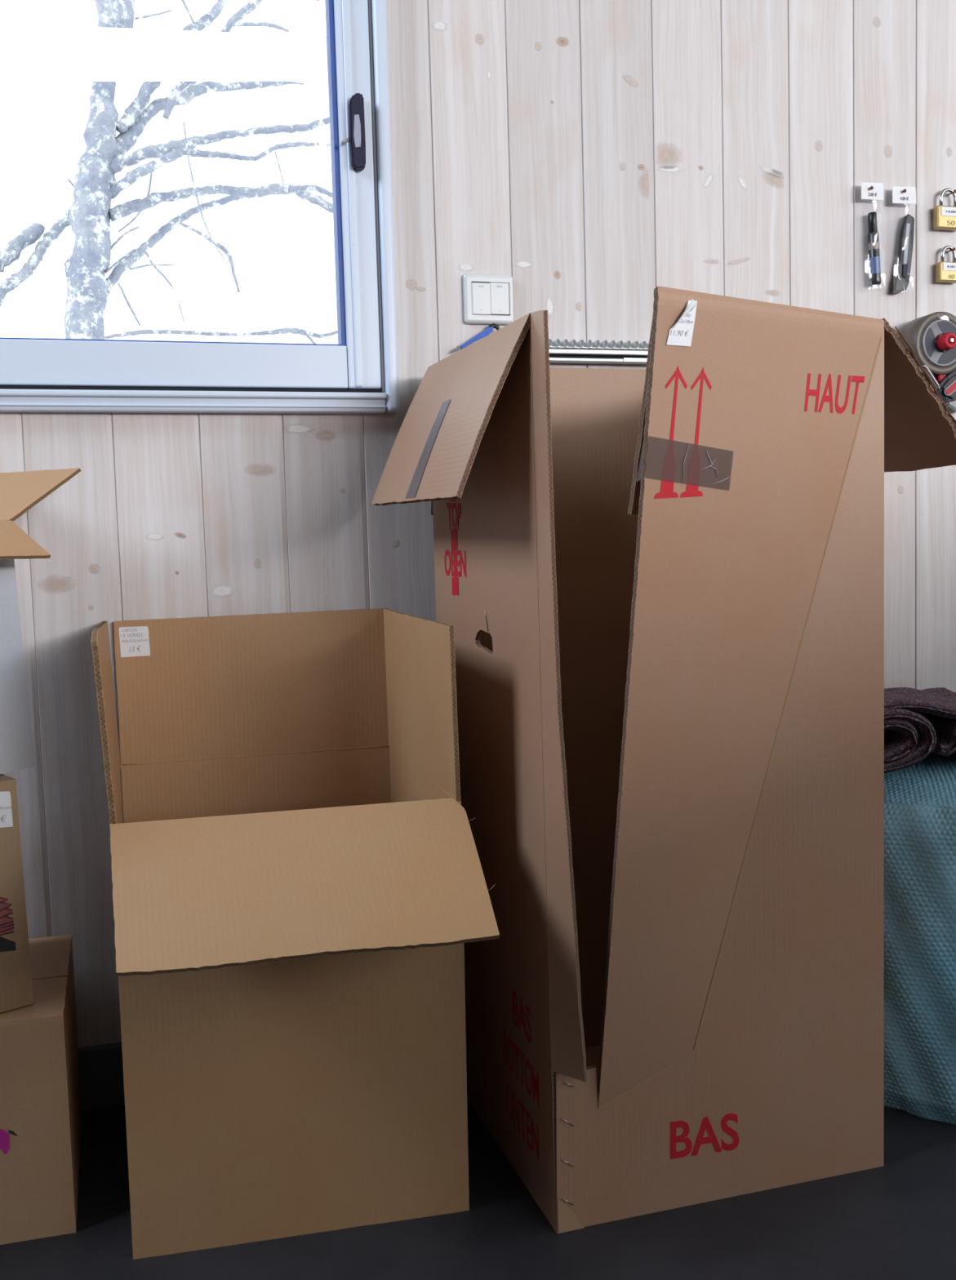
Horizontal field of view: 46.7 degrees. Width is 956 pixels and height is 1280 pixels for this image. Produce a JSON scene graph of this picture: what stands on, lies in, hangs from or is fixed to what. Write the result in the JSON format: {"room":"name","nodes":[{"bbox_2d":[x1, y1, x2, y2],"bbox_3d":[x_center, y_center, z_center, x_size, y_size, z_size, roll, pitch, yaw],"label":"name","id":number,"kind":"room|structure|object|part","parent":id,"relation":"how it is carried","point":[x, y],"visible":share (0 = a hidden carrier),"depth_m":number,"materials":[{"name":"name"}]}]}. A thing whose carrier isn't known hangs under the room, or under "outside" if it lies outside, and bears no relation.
{"room":"storage room","nodes":[
{"label":"storage room","id":0,"kind":"room"},
{"bbox_2d":[0,0,955,1048],"bbox_3d":[0.797,-1.206,2.168,6.708,3.800,0.200,-3,4,-15],"label":"wall","id":1,"kind":"structure","parent":0,"point":[596,156],"depth_m":1.90,"materials":[{"name":"white wood"}]},
{"bbox_2d":[78,1042,124,1111],"bbox_3d":[0.877,0.643,2.205,6.708,0.104,0.014,-3,4,-15],"label":"baseboard","id":2,"kind":"structure","parent":1,"relation":"attached to","point":[100,1066],"depth_m":1.81,"materials":[{"name":"black"}]},
{"bbox_2d":[0,0,399,414],"bbox_3d":[-0.849,-0.922,1.642,1.444,1.151,0.071,-3,4,-15],"label":"window","id":3,"kind":"structure","parent":1,"relation":"in","point":[358,374],"depth_m":1.80,"materials":[{"name":"grey plastic"}]},
{"bbox_3d":[-0.850,-0.422,1.687,1.299,0.069,0.052,-3,4,-15],"label":"sash rail","id":4,"kind":"part","parent":3,"relation":"part of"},
{"bbox_3d":[-0.821,-0.360,1.692,1.370,0.023,0.044,-3,4,-15],"label":"frame rail","id":5,"kind":"part","parent":3,"relation":"part of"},
{"bbox_3d":[-0.213,-0.807,1.789,0.007,0.014,0.019,2,6,41],"label":"handle lever","id":6,"kind":"part","parent":3,"relation":"part of","materials":[{"name":"grey plastic"}]},
{"bbox_3d":[-0.196,-0.824,1.794,0.025,0.119,0.016,-3,4,-15],"label":"handle","id":7,"kind":"part","parent":3,"relation":"part of","materials":[{"name":"black plastic"}]},
{"bbox_2d":[462,273,514,324],"bbox_3d":[0.018,-0.584,1.895,0.089,0.083,0.013,-3,4,-15],"label":"light switch","id":8,"kind":"object","parent":1,"relation":"attached to","point":[488,299],"visible":0.93,"depth_m":1.89,"materials":[{"name":"white plastic"}]},
{"bbox_2d":[548,338,648,364],"bbox_3d":[0.199,-0.505,1.937,0.400,0.037,0.032,-3,4,-15],"label":"wall rail","id":9,"kind":"object","parent":1,"relation":"attached to","point":[580,352],"visible":0.49,"depth_m":1.93,"materials":[{"name":"metal"}]},
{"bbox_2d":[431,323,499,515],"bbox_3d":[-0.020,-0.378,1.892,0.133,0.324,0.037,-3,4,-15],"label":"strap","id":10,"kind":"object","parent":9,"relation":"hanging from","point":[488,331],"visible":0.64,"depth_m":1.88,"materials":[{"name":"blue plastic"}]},
{"bbox_2d":[899,311,955,411],"bbox_3d":[0.893,-0.524,2.087,0.200,0.176,0.093,-4,5,-24],"label":"tape dispenser","id":11,"kind":"object","parent":1,"relation":"attached to","point":[931,337],"visible":0.89,"depth_m":2.05,"materials":[{"name":"grey plastic"}]},
{"bbox_3d":[0.861,-0.550,2.047,0.034,0.034,0.004,-3,4,-15],"label":"knob","id":12,"kind":"part","parent":11,"relation":"part of","materials":[{"name":"red plastic"}]},
{"bbox_3d":[0.858,-0.595,2.068,0.019,0.013,0.045,-3,4,-15],"label":"cutter blade","id":13,"kind":"part","parent":11,"relation":"part of","materials":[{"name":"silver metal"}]},
{"bbox_3d":[0.911,-0.500,2.128,0.136,0.120,0.012,-3,4,-15],"label":"frame plate","id":14,"kind":"part","parent":11,"relation":"part of","materials":[{"name":"grey plastic"}]},
{"bbox_3d":[0.726,-0.838,2.063,0.006,0.007,0.031,-3,4,-15],"label":"nail","id":15,"kind":"object","parent":1,"relation":"attached to","visible":0},
{"bbox_2d":[861,182,884,285],"bbox_3d":[0.738,-0.753,2.063,0.048,0.195,0.024,-5,5,-37],"label":"utility knife","id":16,"kind":"object","parent":15,"relation":"hanging from","point":[877,193],"visible":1,"depth_m":2.06,"materials":[{"name":"black plastic"}]},
{"bbox_3d":[0.901,-0.743,2.116,0.006,0.006,0.031,-3,4,-15],"label":"nail","id":17,"kind":"object","parent":1,"relation":"attached to","visible":0},
{"bbox_2d":[935,245,955,283],"bbox_3d":[0.898,-0.718,2.111,0.047,0.068,0.017,-3,4,-15],"label":"padlock","id":18,"kind":"object","parent":17,"relation":"hanging from","point":[945,272],"visible":1,"depth_m":2.10,"materials":[{"name":"gold metal"}]},
{"bbox_2d":[0,1097,955,1279],"bbox_3d":[1.581,0.926,-0.433,7.108,0.100,5.900,-3,4,-15],"label":"floor","id":19,"kind":"structure","parent":0,"point":[896,1220],"depth_m":1.43,"materials":[{"name":"concrete"}]},
{"bbox_2d":[0,934,82,1244],"bbox_3d":[-0.798,0.642,1.577,0.441,0.299,0.346,-3,4,-15],"label":"cardboard box","id":20,"kind":"object","parent":19,"relation":"on","point":[41,1113],"visible":0.87,"depth_m":1.46,"materials":[{"name":"brown cardboard"}]},
{"bbox_2d":[0,1128,9,1154],"bbox_3d":[-0.621,0.655,1.447,0.015,0.037,0.001,-3,4,-15],"label":"print","id":21,"kind":"object","parent":20,"relation":"attached to","point":[4,1133],"depth_m":1.45},
{"bbox_2d":[0,773,33,1013],"bbox_3d":[-0.823,0.345,1.474,0.345,0.307,0.273,-5,6,-40],"label":"cardboard box","id":22,"kind":"object","parent":20,"relation":"on","point":[15,978],"visible":1,"depth_m":1.47,"materials":[{"name":"brown cardboard"}]},
{"bbox_2d":[0,897,14,935],"bbox_3d":[-0.630,0.362,1.460,0.033,0.056,0.001,-5,6,-40],"label":"print","id":23,"kind":"object","parent":22,"relation":"on","point":[6,904],"depth_m":1.47},
{"bbox_2d":[0,936,16,951],"bbox_3d":[-0.629,0.399,1.462,0.035,0.032,0.001,-5,6,-40],"label":"print","id":24,"kind":"object","parent":22,"relation":"on","point":[7,944],"depth_m":1.47,"materials":[{"name":"grey"}]},
{"bbox_2d":[0,467,80,773],"bbox_3d":[-0.783,-0.023,1.442,0.333,0.426,0.541,1,5,28],"label":"cardboard box","id":25,"kind":"object","parent":22,"relation":"on","point":[20,491],"visible":1,"depth_m":1.52,"materials":[{"name":"cardboard"}]},
{"bbox_3d":[-0.704,0.021,1.403,0.013,0.339,0.309,1,5,28],"label":"panel","id":26,"kind":"part","parent":25,"relation":"part of","materials":[{"name":"white cardboard"}]},
{"bbox_3d":[-0.746,0.654,1.420,0.420,0.294,0.005,-3,4,-13],"label":"panel","id":27,"kind":"part","parent":20,"relation":"part of","materials":[{"name":"brown cardboard"}]},
{"bbox_3d":[-0.597,0.634,1.626,0.025,0.294,0.328,-3,4,-15],"label":"panel","id":28,"kind":"part","parent":20,"relation":"part of","materials":[{"name":"brown cardboard"}]},
{"bbox_3d":[-0.851,0.633,1.735,0.420,0.294,0.005,-3,4,-13],"label":"panel","id":29,"kind":"part","parent":20,"relation":"part of","materials":[{"name":"brown cardboard"}]},
{"bbox_2d":[90,608,499,1259],"bbox_3d":[-0.271,0.375,1.543,0.485,0.806,0.690,-3,4,-15],"label":"cardboard box","id":30,"kind":"object","parent":19,"relation":"on","point":[300,888],"visible":1,"depth_m":1.45,"materials":[{"name":"brown cardboard"}]},
{"bbox_3d":[-0.509,0.497,1.604,0.009,0.566,0.422,-3,5,-17],"label":"panel","id":31,"kind":"part","parent":30,"relation":"part of","materials":[{"name":"brown cardboard"}]},
{"bbox_3d":[-0.356,0.474,1.857,0.452,0.566,0.017,-3,4,-14],"label":"panel","id":32,"kind":"part","parent":30,"relation":"part of","materials":[{"name":"brown cardboard"}]},
{"bbox_3d":[-0.233,0.503,1.442,0.445,0.564,0.007,-3,4,-11],"label":"panel","id":33,"kind":"part","parent":30,"relation":"part of","materials":[{"name":"brown cardboard"}]},
{"bbox_3d":[-0.083,0.478,1.699,0.013,0.566,0.445,-3,5,-16],"label":"panel","id":34,"kind":"part","parent":30,"relation":"part of","materials":[{"name":"brown cardboard"}]},
{"bbox_2d":[371,285,955,1234],"bbox_3d":[0.291,0.155,1.630,0.770,1.198,0.638,-3,4,-15],"label":"box","id":35,"kind":"object","parent":19,"relation":"on","point":[660,585],"visible":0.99,"depth_m":1.49,"materials":[{"name":"brown cardboard"}]},
{"bbox_2d":[450,528,457,549],"bbox_3d":[-0.037,-0.157,1.718,0.001,0.032,0.035,-3,5,-18],"label":"print","id":36,"kind":"object","parent":35,"relation":"on","point":[454,532],"depth_m":1.72,"materials":[{"name":"red paint"}]},
{"bbox_2d":[453,549,456,577],"bbox_3d":[-0.036,-0.119,1.722,0.001,0.043,0.015,-3,4,-15],"label":"print","id":37,"kind":"object","parent":35,"relation":"on","point":[454,550],"depth_m":1.72,"materials":[{"name":"red paint"}]},
{"bbox_2d":[451,577,458,595],"bbox_3d":[-0.035,-0.084,1.726,0.001,0.028,0.036,-3,5,-18],"label":"print","id":38,"kind":"object","parent":35,"relation":"attached to","point":[455,580],"depth_m":1.73,"materials":[{"name":"red paint"}]},
{"bbox_3d":[0.012,0.164,1.630,0.010,1.196,0.479,-3,5,-18],"label":"panel","id":39,"kind":"part","parent":35,"relation":"part of","materials":[{"name":"brown cardboard"}]},
{"bbox_3d":[0.177,0.137,1.920,0.487,1.198,0.007,-3,5,-15],"label":"panel","id":40,"kind":"part","parent":35,"relation":"part of","materials":[{"name":"brown cardboard"}]},
{"bbox_3d":[0.267,0.740,1.740,0.510,0.007,0.471,-3,4,-15],"label":"panel","id":41,"kind":"part","parent":35,"relation":"part of","materials":[{"name":"brown cardboard"}]},
{"bbox_2d":[654,365,687,498],"bbox_3d":[0.226,-0.241,1.287,0.038,0.151,0.022,-4,5,-33],"label":"print","id":42,"kind":"object","parent":35,"relation":"attached to","point":[670,381],"depth_m":1.29,"materials":[{"name":"red paint"}]},
{"bbox_2d":[680,367,711,497],"bbox_3d":[0.260,-0.245,1.310,0.038,0.151,0.020,-5,5,-33],"label":"print","id":43,"kind":"object","parent":35,"relation":"attached to","point":[695,383],"depth_m":1.31,"materials":[{"name":"red paint"}]},
{"bbox_3d":[0.325,0.171,1.474,0.500,1.188,0.017,-3,4,-15],"label":"panel","id":44,"kind":"part","parent":35,"relation":"part of","materials":[{"name":"brown cardboard"}]},
{"bbox_3d":[0.372,0.096,1.402,0.438,1.030,0.169,-3,4,-15],"label":"bent panel","id":45,"kind":"part","parent":35,"relation":"part of","materials":[{"name":"brown cardboard"}]},
{"bbox_2d":[884,751,955,1124],"bbox_3d":[0.802,0.459,1.893,0.515,0.523,0.517,-3,4,-15],"label":"pouf","id":46,"kind":"object","parent":19,"relation":"on","point":[920,797],"visible":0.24,"depth_m":1.69,"materials":[{"name":"teal fabric"}]},
{"bbox_2d":[884,687,955,773],"bbox_3d":[0.726,0.137,1.906,0.508,0.131,0.408,-3,4,-15],"label":"blanket","id":47,"kind":"object","parent":46,"relation":"on","point":[917,723],"visible":0.3,"depth_m":1.70,"materials":[{"name":"fabric"}]},
{"label":"outside","id":48,"kind":"structure","parent":0,"visible":0},
{"bbox_3d":[-2.098,0.452,9.835,28.000,0.100,15.750,-3,4,-15],"label":"ground","id":49,"kind":"structure","parent":48,"visible":0},
{"bbox_2d":[0,0,337,343],"bbox_3d":[-2.076,-1.339,5.468,3.135,5.322,0.924,-3,4,-15],"label":"bare tree","id":50,"kind":"object","parent":49,"relation":"on","point":[95,184],"visible":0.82,"depth_m":5.41,"materials":[{"name":"grey plant"}]},
{"bbox_3d":[0.900,-0.850,2.108,0.006,0.007,0.031,-3,4,-15],"label":"nail","id":51,"kind":"object","parent":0,"visible":0},
{"bbox_2d":[933,187,955,231],"bbox_3d":[0.894,-0.820,2.103,0.056,0.077,0.017,-3,4,-15],"label":"padlock","id":52,"kind":"object","parent":51,"relation":"hanging from","point":[944,216],"visible":1,"depth_m":2.10,"materials":[{"name":"gold metal"}]},
{"bbox_3d":[0.794,-0.840,2.081,0.007,0.007,0.031,-3,4,-15],"label":"nail","id":53,"kind":"object","parent":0,"visible":0},
{"bbox_2d":[890,186,915,293],"bbox_3d":[0.802,-0.752,2.080,0.051,0.197,0.022,-3,4,-15],"label":"utility knife","id":54,"kind":"object","parent":53,"relation":"hanging from","point":[900,281],"visible":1,"depth_m":2.08,"materials":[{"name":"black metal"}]},
{"bbox_3d":[0.801,-0.728,2.087,0.046,0.146,0.010,-3,4,-15],"label":"handle","id":55,"kind":"part","parent":54,"relation":"part of","materials":[{"name":"grey plastic"}]},
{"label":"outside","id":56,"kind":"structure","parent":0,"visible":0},
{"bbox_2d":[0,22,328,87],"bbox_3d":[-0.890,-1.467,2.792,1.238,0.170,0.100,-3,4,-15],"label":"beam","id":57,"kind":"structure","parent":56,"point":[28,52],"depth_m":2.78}
]}

